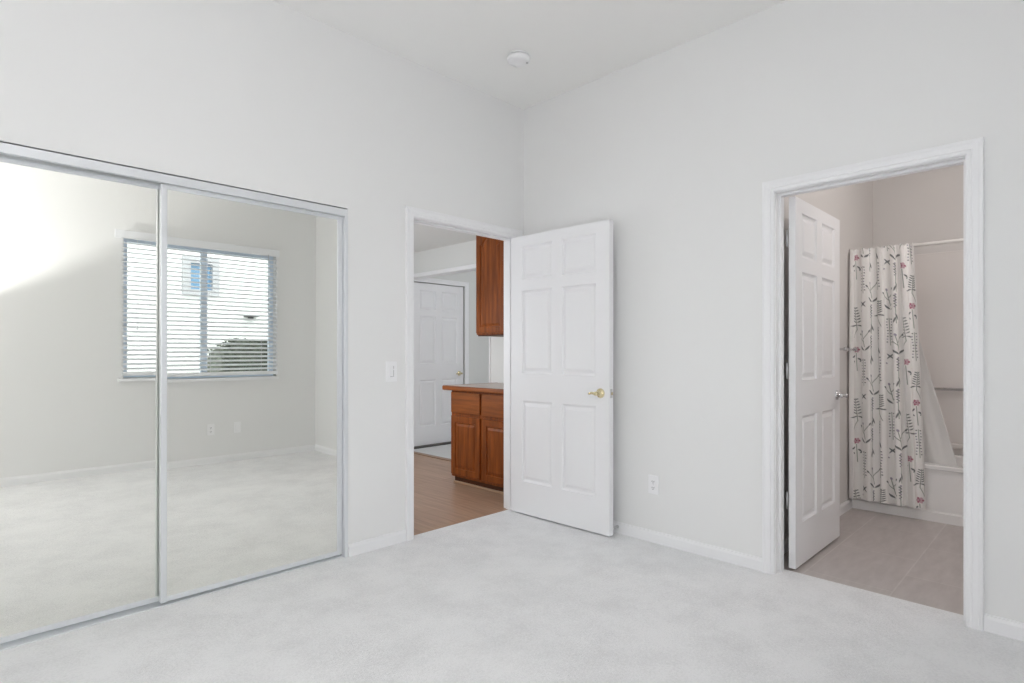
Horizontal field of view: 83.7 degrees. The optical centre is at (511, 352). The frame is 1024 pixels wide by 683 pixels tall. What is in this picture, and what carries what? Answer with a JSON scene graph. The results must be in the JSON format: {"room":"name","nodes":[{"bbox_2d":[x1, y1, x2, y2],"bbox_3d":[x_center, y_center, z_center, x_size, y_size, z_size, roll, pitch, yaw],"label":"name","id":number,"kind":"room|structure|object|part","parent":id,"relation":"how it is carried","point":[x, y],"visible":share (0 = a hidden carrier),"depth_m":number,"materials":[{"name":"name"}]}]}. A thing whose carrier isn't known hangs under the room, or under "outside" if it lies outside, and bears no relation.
{"room":"empty bedroom","nodes":[
{"label":"empty bedroom","id":0,"kind":"room"},
{"bbox_2d":[0,153,304,209],"bbox_3d":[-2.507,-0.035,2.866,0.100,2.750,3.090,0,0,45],"label":"door track","id":1,"kind":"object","parent":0,"point":[1,155],"depth_m":3.06,"materials":[{"name":"silver metal"}]},
{"bbox_2d":[0,0,523,543],"bbox_3d":[-0.359,-0.309,4.014,0.120,3.299,7.750,0,0,45],"label":"wall","id":2,"kind":"structure","parent":0,"point":[270,97],"depth_m":3.15,"materials":[{"name":"white paint"}]},
{"bbox_2d":[0,156,158,643],"bbox_3d":[-2.113,0.194,2.258,0.023,1.961,1.325,0,0,45],"label":"mirror door","id":3,"kind":"structure","parent":2,"relation":"in","point":[79,250],"depth_m":2.47,"materials":[{"name":"silver mirror"}]},
{"bbox_2d":[0,142,347,650],"bbox_3d":[-2.002,0.181,2.345,0.110,2.021,2.865,0,0,45],"label":"frame","id":4,"kind":"object","parent":2,"relation":"attached to","point":[8,149],"visible":0.72,"depth_m":2.81,"materials":[{"name":"white metal"}]},
{"bbox_2d":[159,184,342,602],"bbox_3d":[-1.318,0.193,2.999,0.030,1.960,0.926,0,0,45],"label":"mirror door","id":5,"kind":"structure","parent":2,"relation":"in","point":[250,291],"depth_m":2.94,"materials":[{"name":"silver mirror"}]},
{"bbox_2d":[348,529,405,556],"bbox_3d":[-0.812,1.159,3.465,0.013,0.083,0.399,0,0,45],"label":"baseboard","id":6,"kind":"structure","parent":2,"relation":"attached to","point":[359,547],"depth_m":3.45,"materials":[{"name":"white paint"}]},
{"bbox_2d":[386,361,396,381],"bbox_3d":[-0.745,0.118,3.535,0.010,0.125,0.080,0,0,45],"label":"light switch","id":7,"kind":"object","parent":2,"relation":"attached to","point":[391,366],"visible":1,"depth_m":3.53,"materials":[{"name":"white plastic"}]},
{"bbox_2d":[405,206,521,540],"bbox_3d":[-0.340,0.138,4.017,0.140,2.124,1.050,0,0,45],"label":"door frame","id":8,"kind":"structure","parent":2,"relation":"attached to","point":[413,215],"depth_m":3.64,"materials":[{"name":"white paint"}]},
{"bbox_2d":[414,223,475,252],"bbox_3d":[-1.174,-1.225,5.286,2.830,0.100,2.100,0,0,45],"label":"ceiling","id":9,"kind":"structure","parent":0,"point":[425,237],"depth_m":5.84,"materials":[{"name":"white paint"}]},
{"bbox_2d":[414,271,488,383],"bbox_3d":[-1.293,-0.010,7.099,0.100,2.700,4.700,0,0,45],"label":"wall","id":10,"kind":"structure","parent":0,"point":[478,345],"depth_m":7.80,"materials":[{"name":"white paint"}]},
{"bbox_2d":[414,441,450,448],"bbox_3d":[-0.940,1.185,7.383,0.100,0.018,0.850,0,0,45],"label":"door sill","id":11,"kind":"structure","parent":10,"relation":"attached to","point":[443,443],"depth_m":7.26,"materials":[{"name":"grey metal"}]},
{"bbox_2d":[414,282,462,446],"bbox_3d":[-0.935,0.149,7.371,0.099,2.045,0.820,0,0,45],"label":"door","id":12,"kind":"structure","parent":10,"relation":"in","point":[438,309],"depth_m":7.36,"materials":[{"name":"white paint"}]},
{"bbox_2d":[414,278,468,383],"bbox_3d":[-0.932,0.128,7.375,0.022,2.144,0.978,0,0,45],"label":"door frame","id":13,"kind":"structure","parent":10,"relation":"attached to","point":[427,280],"depth_m":7.68,"materials":[{"name":"white paint"}]},
{"bbox_2d":[414,240,503,382],"bbox_3d":[-0.358,0.045,6.033,2.730,2.590,0.110,0,0,45],"label":"wall partition","id":14,"kind":"structure","parent":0,"point":[461,254],"depth_m":6.16,"materials":[{"name":"white paint"}]},
{"bbox_2d":[414,264,475,279],"bbox_3d":[-0.740,-0.902,6.414,1.650,0.045,0.140,0,0,45],"label":"trim","id":15,"kind":"structure","parent":14,"relation":"attached to","point":[467,268],"depth_m":6.36,"materials":[{"name":"white paint"}]},
{"bbox_2d":[476,235,503,336],"bbox_3d":[0.081,-0.663,5.270,0.872,1.018,0.348,0,0,45],"label":"upper cabinet","id":16,"kind":"object","parent":14,"relation":"attached to","point":[489,251],"visible":0.23,"depth_m":5.32,"materials":[{"name":"brown wood"}]},
{"bbox_3d":[0.088,-0.162,5.277,0.862,0.016,0.310,0,0,45],"label":"light rail","id":17,"kind":"part","parent":16,"relation":"part of","materials":[{"name":"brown wood"}]},
{"bbox_2d":[489,337,490,382],"bbox_3d":[-0.185,0.155,5.861,0.018,2.070,0.130,0,0,45],"label":"trim","id":18,"kind":"structure","parent":14,"relation":"attached to","point":[489,337],"depth_m":5.81,"materials":[{"name":"white paint"}]},
{"bbox_2d":[0,444,1023,682],"bbox_3d":[0.055,1.240,3.672,6.850,0.100,7.650,0,0,45],"label":"floor","id":19,"kind":"structure","parent":0,"point":[507,596],"depth_m":2.55,"materials":[{"name":"carpet"}]},
{"bbox_2d":[414,451,450,461],"bbox_3d":[-0.779,1.212,6.404,1.590,0.056,0.070,0,0,45],"label":"threshold","id":20,"kind":"object","parent":19,"relation":"on","point":[418,453],"visible":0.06,"depth_m":6.50,"materials":[{"name":"brown wood"}]},
{"bbox_2d":[451,390,503,494],"bbox_3d":[-0.033,0.768,5.151,0.864,0.852,0.649,0,0,45],"label":"base cabinet","id":21,"kind":"object","parent":19,"relation":"on","point":[477,418],"visible":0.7,"depth_m":4.96,"materials":[{"name":"brown wood"}]},
{"bbox_3d":[-0.414,0.453,5.086,0.388,0.185,0.019,0,0,45],"label":"drawer","id":22,"kind":"part","parent":21,"relation":"part of","materials":[{"name":"brown wood"}]},
{"bbox_3d":[-0.414,0.840,5.086,0.388,0.530,0.019,0,0,45],"label":"door","id":23,"kind":"part","parent":21,"relation":"part of","materials":[{"name":"brown wood"}]},
{"bbox_2d":[442,383,503,393],"bbox_3d":[-0.040,0.324,5.141,1.010,0.041,0.699,0,0,45],"label":"countertop","id":24,"kind":"structure","parent":21,"relation":"on","point":[495,388],"depth_m":5.07,"materials":[{"name":"beige laminate"}]},
{"bbox_3d":[-0.230,1.184,4.956,0.859,0.020,0.018,0,0,45],"label":"shoe moulding","id":25,"kind":"part","parent":21,"relation":"part of","materials":[{"name":"beige wood"}]},
{"bbox_3d":[-0.113,0.453,4.787,0.400,0.185,0.019,0,0,45],"label":"drawer","id":26,"kind":"part","parent":21,"relation":"part of","materials":[{"name":"brown wood"}]},
{"bbox_3d":[-0.113,0.840,4.787,0.400,0.530,0.019,0,0,45],"label":"door","id":27,"kind":"part","parent":21,"relation":"part of","materials":[{"name":"brown wood"}]},
{"bbox_2d":[852,454,962,526],"bbox_3d":[3.380,0.997,4.096,1.522,0.398,0.654,0,0,45],"label":"bathtub","id":28,"kind":"object","parent":19,"relation":"on","point":[943,483],"visible":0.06,"depth_m":4.03,"materials":[{"name":"white ceramic"}]},
{"bbox_2d":[272,0,786,109],"bbox_3d":[-0.246,-1.909,1.656,3.610,0.100,4.570,0,0,45],"label":"ceiling","id":29,"kind":"structure","parent":0,"point":[569,44],"depth_m":3.30,"materials":[{"name":"white paint"}]},
{"bbox_2d":[507,50,529,66],"bbox_3d":[0.041,-1.836,3.580,0.146,0.046,0.146,0,0,45],"label":"smoke detector","id":30,"kind":"object","parent":29,"relation":"attached to","point":[517,58],"visible":1,"depth_m":3.54,"materials":[{"name":"white plastic"}]},
{"bbox_3d":[0.041,-1.855,3.580,0.136,0.007,0.136,0,0,45],"label":"mounting plate","id":31,"kind":"part","parent":30,"relation":"part of","materials":[{"name":"white plastic"}]},
{"bbox_2d":[511,219,612,535],"bbox_3d":[0.326,0.163,3.974,0.889,2.030,0.173,0,0,44],"label":"door","id":32,"kind":"structure","parent":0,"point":[562,279],"depth_m":3.93,"materials":[{"name":"white paint"}]},
{"bbox_3d":[0.552,0.265,3.681,0.063,0.063,0.063,0,0,44],"label":"handle","id":33,"kind":"part","parent":32,"relation":"part of","materials":[{"name":"gold metal"}]},
{"bbox_2d":[524,0,1023,622],"bbox_3d":[1.368,-0.309,3.189,3.490,3.299,0.120,0,0,45],"label":"wall","id":34,"kind":"structure","parent":0,"point":[676,147],"depth_m":3.22,"materials":[{"name":"white paint"}]},
{"bbox_2d":[648,475,658,494],"bbox_3d":[0.885,0.829,3.579,0.072,0.117,0.008,0,0,45],"label":"wall outlet","id":35,"kind":"object","parent":34,"relation":"attached to","point":[653,481],"visible":1,"depth_m":3.58,"materials":[{"name":"white plastic"}]},
{"bbox_2d":[613,520,761,571],"bbox_3d":[0.724,1.159,3.737,1.804,0.083,0.013,0,0,45],"label":"baseboard","id":36,"kind":"structure","parent":34,"relation":"attached to","point":[753,562],"depth_m":3.39,"materials":[{"name":"white paint"}]},
{"bbox_2d":[784,196,847,568],"bbox_3d":[1.803,0.165,3.394,0.164,2.030,0.826,0,0,45],"label":"door","id":37,"kind":"structure","parent":34,"relation":"in","point":[815,395],"depth_m":3.33,"materials":[{"name":"white paint"}]},
{"bbox_3d":[2.084,0.272,3.606,0.063,0.063,0.063,0,0,45],"label":"handle","id":38,"kind":"part","parent":37,"relation":"part of","materials":[{"name":"silver metal"}]},
{"bbox_2d":[762,137,983,630],"bbox_3d":[1.730,0.141,2.812,0.928,2.119,0.140,0,0,45],"label":"door frame","id":39,"kind":"structure","parent":34,"relation":"attached to","point":[969,154],"depth_m":2.68,"materials":[{"name":"white paint"}]},
{"bbox_2d":[984,613,1023,641],"bbox_3d":[2.248,1.159,2.217,0.645,0.083,0.013,0,0,45],"label":"baseboard","id":40,"kind":"structure","parent":34,"relation":"attached to","point":[1005,627],"depth_m":2.40,"materials":[{"name":"white paint"}]},
{"bbox_2d":[784,181,872,538],"bbox_3d":[2.250,-0.259,4.116,0.100,3.199,2.440,0,0,45],"label":"wall","id":41,"kind":"structure","parent":0,"point":[852,205],"depth_m":4.26,"materials":[{"name":"white paint"}]},
{"bbox_2d":[784,498,851,553],"bbox_3d":[2.028,1.165,3.813,0.013,0.083,1.656,0,0,45],"label":"baseboard","id":42,"kind":"structure","parent":41,"relation":"attached to","point":[845,506],"depth_m":4.23,"materials":[{"name":"white paint"}]},
{"bbox_2d":[840,346,856,351],"bbox_3d":[2.471,-0.023,4.217,0.071,0.047,0.292,0,0,45],"label":"towel bar","id":43,"kind":"object","parent":41,"relation":"attached to","point":[846,348],"visible":0.84,"depth_m":4.18,"materials":[{"name":"silver metal"}]},
{"bbox_3d":[2.834,0.001,4.624,0.018,1.592,0.664,0,0,45],"label":"shower panel","id":44,"kind":"object","parent":41,"relation":"attached to","visible":0},
{"bbox_2d":[851,238,962,250],"bbox_3d":[3.137,-0.767,3.846,1.513,0.051,0.051,0,0,45],"label":"curtain rod","id":45,"kind":"object","parent":44,"relation":"attached to","point":[960,239],"visible":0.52,"depth_m":4.00,"materials":[{"name":"white metal"}]},
{"bbox_2d":[849,243,925,508],"bbox_3d":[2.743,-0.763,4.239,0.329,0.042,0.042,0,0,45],"label":"shower curtain","id":46,"kind":"object","parent":45,"relation":"hanging from","point":[886,444],"visible":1,"depth_m":4.18,"materials":[{"name":"fabric"}]},
{"bbox_2d":[873,165,962,454],"bbox_3d":[3.868,-0.259,4.156,2.135,3.199,0.100,0,0,45],"label":"wall","id":47,"kind":"structure","parent":0,"point":[927,206],"depth_m":4.63,"materials":[{"name":"white paint"}]},
{"bbox_2d":[914,250,962,454],"bbox_3d":[3.599,0.001,4.317,1.525,1.592,0.059,0,0,45],"label":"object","id":48,"kind":"structure","parent":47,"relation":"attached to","point":[939,275],"depth_m":4.51,"materials":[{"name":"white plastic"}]},
{"bbox_2d":[934,387,962,390],"bbox_3d":[3.547,0.288,4.341,0.982,0.072,0.058,0,0,45],"label":"grab bar","id":49,"kind":"object","parent":48,"relation":"attached to","point":[935,388],"visible":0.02,"depth_m":4.45,"materials":[{"name":"silver metal"}]},
{"bbox_2d":[919,340,957,465],"bbox_3d":[2.937,0.046,4.243,0.625,1.627,0.011,0,0,45],"label":"liner","id":50,"kind":"object","parent":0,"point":[938,449],"visible":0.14,"depth_m":4.14,"materials":[{"name":"white plastic"}]}
]}

